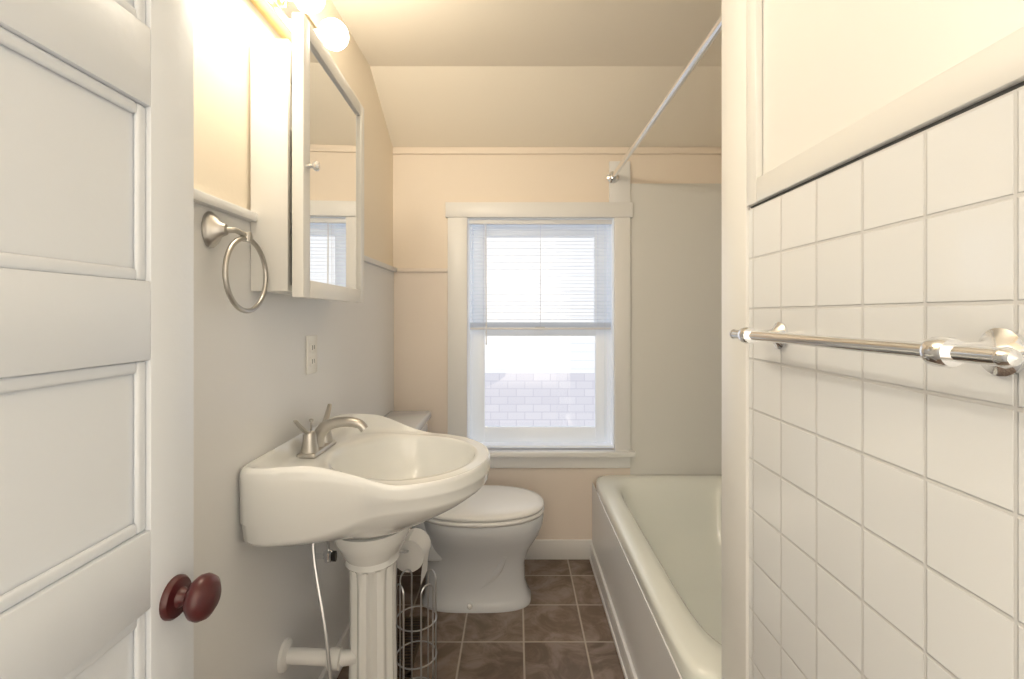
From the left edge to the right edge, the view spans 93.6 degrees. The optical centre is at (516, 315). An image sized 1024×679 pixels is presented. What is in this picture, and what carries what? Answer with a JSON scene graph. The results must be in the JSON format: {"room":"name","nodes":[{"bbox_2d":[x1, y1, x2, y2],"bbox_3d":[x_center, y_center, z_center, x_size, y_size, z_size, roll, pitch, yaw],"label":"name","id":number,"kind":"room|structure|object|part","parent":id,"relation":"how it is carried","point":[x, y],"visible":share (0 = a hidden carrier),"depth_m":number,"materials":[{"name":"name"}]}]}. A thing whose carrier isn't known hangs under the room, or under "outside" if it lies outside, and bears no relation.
{"room":"bathroom","nodes":[
{"label":"bathroom","id":0,"kind":"room"},
{"bbox_2d":[194,0,392,265],"bbox_3d":[-0.710,0.085,0.987,0.150,2.330,3.274,0,0,0],"label":"wall","id":1,"kind":"structure","parent":0,"point":[226,32],"depth_m":1.11,"materials":[{"name":"beige paint"}]},
{"bbox_2d":[0,0,220,678],"bbox_3d":[-0.505,0.226,0.348,0.151,2.032,0.760,0,0,0],"label":"door","id":2,"kind":"structure","parent":1,"relation":"in","point":[97,581],"depth_m":0.57,"materials":[{"name":"white paint"}]},
{"bbox_2d":[201,211,267,312],"bbox_3d":[-0.600,-0.108,1.040,0.056,0.209,0.167,0,0,0],"label":"towel ring","id":3,"kind":"object","parent":1,"relation":"attached to","point":[214,229],"visible":1,"depth_m":0.98,"materials":[{"name":"silver metal"}]},
{"bbox_2d":[194,203,393,678],"bbox_3d":[-0.632,0.515,0.987,0.006,1.470,2.974,0,0,0],"label":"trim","id":4,"kind":"structure","parent":1,"relation":"attached to","point":[258,390],"depth_m":1.19,"materials":[{"name":"white paint"}]},
{"bbox_2d":[194,188,396,271],"bbox_3d":[-0.623,-0.231,0.987,0.024,0.022,2.974,0,0,0],"label":"trim","id":5,"kind":"structure","parent":1,"relation":"attached to","point":[214,202],"depth_m":1.04,"materials":[{"name":"white paint"}]},
{"bbox_2d":[250,0,348,50],"bbox_3d":[-0.549,-0.800,1.115,0.171,0.110,0.710,0,0,0],"label":"sconce","id":6,"kind":"object","parent":1,"relation":"attached to","point":[277,15],"depth_m":1.25,"materials":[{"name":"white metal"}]},
{"bbox_3d":[-0.524,-0.800,1.198,0.090,0.082,0.082,0,0,-36],"label":"vanity light bulb","id":7,"kind":"part","parent":6,"relation":"part of","materials":[{"name":"white glass"}]},
{"bbox_3d":[-0.524,-0.800,1.368,0.089,0.082,0.083,0,0,-39],"label":"vanity light bulb","id":8,"kind":"part","parent":6,"relation":"part of","materials":[{"name":"white glass"}]},
{"bbox_2d":[251,12,363,302],"bbox_3d":[-0.543,-0.367,1.355,0.171,0.652,0.515,0,0,0],"label":"upper cabinet","id":9,"kind":"object","parent":1,"relation":"attached to","point":[307,147],"visible":1,"depth_m":1.14,"materials":[{"name":"white"}]},
{"bbox_2d":[306,335,316,374],"bbox_3d":[-0.625,0.120,1.470,0.008,0.116,0.070,0,0,0],"label":"electrical outlet","id":10,"kind":"object","parent":1,"relation":"attached to","point":[311,353],"visible":1,"depth_m":1.46,"materials":[{"name":"white plastic"}]},
{"bbox_2d":[318,623,348,678],"bbox_3d":[-0.622,1.200,1.227,0.014,0.100,2.454,0,0,0],"label":"baseboard","id":11,"kind":"structure","parent":1,"relation":"attached to","point":[343,641],"depth_m":1.69,"materials":[{"name":"white paint"}]},
{"bbox_2d":[337,560,624,678],"bbox_3d":[0.258,1.300,0.987,2.085,0.100,3.274,0,0,0],"label":"floor","id":12,"kind":"structure","parent":0,"point":[557,627],"depth_m":1.88,"materials":[{"name":"tile"}]},
{"bbox_2d":[239,404,489,678],"bbox_3d":[-0.353,0.762,1.375,0.557,0.975,0.621,0,0,0],"label":"sink","id":13,"kind":"object","parent":12,"relation":"on","point":[364,492],"visible":1,"depth_m":1.28,"materials":[{"name":"white ceramic"}]},
{"bbox_2d":[397,616,426,676],"bbox_3d":[-0.420,1.246,1.820,0.110,0.008,0.320,0,0,0],"label":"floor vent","id":14,"kind":"object","parent":12,"relation":"in","point":[416,626],"visible":0.5,"depth_m":1.84,"materials":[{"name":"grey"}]},
{"bbox_2d":[396,528,436,678],"bbox_3d":[-0.344,1.012,1.643,0.166,0.474,0.254,0,0,0],"label":"toilet paper stand","id":15,"kind":"object","parent":12,"relation":"on","point":[414,550],"visible":0.81,"depth_m":1.64,"materials":[{"name":"silver metal"}]},
{"bbox_2d":[383,411,543,612],"bbox_3d":[-0.254,0.863,2.135,0.757,0.775,0.516,0,0,0],"label":"toilet","id":16,"kind":"object","parent":12,"relation":"on","point":[483,538],"visible":0.62,"depth_m":2.03,"materials":[{"name":"white ceramic"}]},
{"bbox_2d":[589,475,721,678],"bbox_3d":[0.757,1.032,1.772,0.770,0.437,1.388,0,0,0],"label":"bathtub","id":17,"kind":"object","parent":12,"relation":"on","point":[655,558],"visible":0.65,"depth_m":1.96,"materials":[{"name":"white ceramic"}]},
{"bbox_2d":[331,0,721,65],"bbox_3d":[0.258,-1.130,0.987,2.085,0.100,3.274,0,0,0],"label":"ceiling","id":18,"kind":"structure","parent":0,"point":[528,32],"depth_m":1.83,"materials":[{"name":"beige paint"}]},
{"bbox_2d":[370,66,721,146],"bbox_3d":[0.258,-0.969,2.280,1.785,0.224,0.389,0,0,0],"label":"ceiling slope","id":19,"kind":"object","parent":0,"point":[519,106],"visible":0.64,"depth_m":2.25,"materials":[{"name":"beige paint"}]},
{"bbox_2d":[393,154,721,449],"bbox_3d":[0.258,0.085,2.549,1.785,2.330,0.150,0,0,0],"label":"wall","id":20,"kind":"structure","parent":0,"point":[426,187],"depth_m":2.47,"materials":[{"name":"beige paint"}]},
{"bbox_2d":[397,268,447,271],"bbox_3d":[-0.481,-0.230,2.464,0.260,0.020,0.020,0,0,0],"label":"trim","id":21,"kind":"structure","parent":20,"relation":"attached to","point":[422,269],"depth_m":2.45,"materials":[{"name":"beige paint"}]},
{"bbox_2d":[394,272,629,538],"bbox_3d":[-0.022,0.515,2.471,1.214,1.470,0.006,0,0,0],"label":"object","id":22,"kind":"structure","parent":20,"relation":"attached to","point":[421,342],"depth_m":2.47,"materials":[{"name":"beige paint"}]},
{"bbox_2d":[445,161,635,467],"bbox_3d":[0.116,-0.003,2.524,0.976,1.569,0.200,0,0,0],"label":"window","id":23,"kind":"structure","parent":20,"relation":"in","point":[618,207],"depth_m":2.46,"materials":[{"name":"white paint"}]},
{"bbox_3d":[0.126,0.095,2.565,0.717,1.152,0.062,0,0,0],"label":"window sash","id":24,"kind":"part","parent":23,"relation":"part of","materials":[{"name":"white wood"}]},
{"bbox_2d":[469,219,611,344],"bbox_3d":[0.126,0.067,2.495,0.743,1.126,0.039,0,0,0],"label":"window blinds","id":25,"kind":"object","parent":23,"relation":"attached to","point":[486,325],"visible":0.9,"depth_m":2.49,"materials":[{"name":"white paint"}]},
{"bbox_2d":[393,147,721,153],"bbox_3d":[0.258,-0.844,2.468,1.785,0.034,0.012,0,0,0],"label":"crown molding","id":26,"kind":"structure","parent":20,"relation":"attached to","point":[554,150],"depth_m":2.46,"materials":[{"name":"beige paint"}]},
{"bbox_2d":[525,539,591,559],"bbox_3d":[-0.120,1.200,2.461,1.017,0.100,0.014,0,0,0],"label":"baseboard","id":27,"kind":"structure","parent":20,"relation":"attached to","point":[559,549],"depth_m":2.45,"materials":[{"name":"white paint"}]},
{"bbox_2d":[630,184,721,474],"bbox_3d":[0.868,0.287,2.471,0.565,1.926,0.006,0,0,0],"label":"wall","id":28,"kind":"structure","parent":20,"relation":"attached to","point":[675,329],"depth_m":2.47,"materials":[{"name":"white paint"}]},
{"bbox_2d":[762,0,1023,174],"bbox_3d":[0.810,0.085,0.285,0.680,2.330,1.570,0,0,0],"label":"wall","id":29,"kind":"structure","parent":0,"point":[830,68],"depth_m":0.68,"materials":[{"name":"white paint"}]},
{"bbox_2d":[607,13,721,182],"bbox_3d":[0.492,-0.703,1.762,0.060,0.060,1.382,0,0,0],"label":"shower rod","id":30,"kind":"object","parent":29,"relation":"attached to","point":[715,30],"visible":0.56,"depth_m":1.48,"materials":[{"name":"silver metal"}]},
{"bbox_2d":[722,0,1023,678],"bbox_3d":[0.463,0.085,0.285,0.014,2.330,1.570,0,0,0],"label":"trim","id":31,"kind":"structure","parent":29,"relation":"attached to","point":[983,74],"depth_m":0.96,"materials":[{"name":"white paint"}]},
{"bbox_2d":[749,86,1023,678],"bbox_3d":[0.466,0.520,0.227,0.008,1.459,1.454,0,0,0],"label":"tile","id":32,"kind":"structure","parent":29,"relation":"attached to","point":[886,516],"depth_m":0.59,"materials":[{"name":"white tile"}]},
{"bbox_2d":[730,322,1023,375],"bbox_3d":[0.425,0.035,0.642,0.072,0.046,0.511,0,0,0],"label":"rail","id":33,"kind":"object","parent":32,"relation":"attached to","point":[997,351],"visible":1,"depth_m":0.46,"materials":[{"name":"silver metal"}]},
{"bbox_2d":[751,81,1023,208],"bbox_3d":[0.468,-0.212,0.227,0.004,0.006,1.454,0,0,0],"label":"trim","id":34,"kind":"structure","parent":29,"relation":"attached to","point":[1001,93],"depth_m":0.56,"materials":[{"name":"grey"}]},
{"label":"outside","id":35,"kind":"structure","parent":0,"visible":0},
{"bbox_2d":[485,238,594,425],"bbox_3d":[1.000,-0.250,6.200,14.000,11.000,0.001,0,0,0],"label":"window glass","id":36,"kind":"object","parent":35,"point":[521,389],"depth_m":6.20,"materials":[{"name":"clear glass"}]}
]}

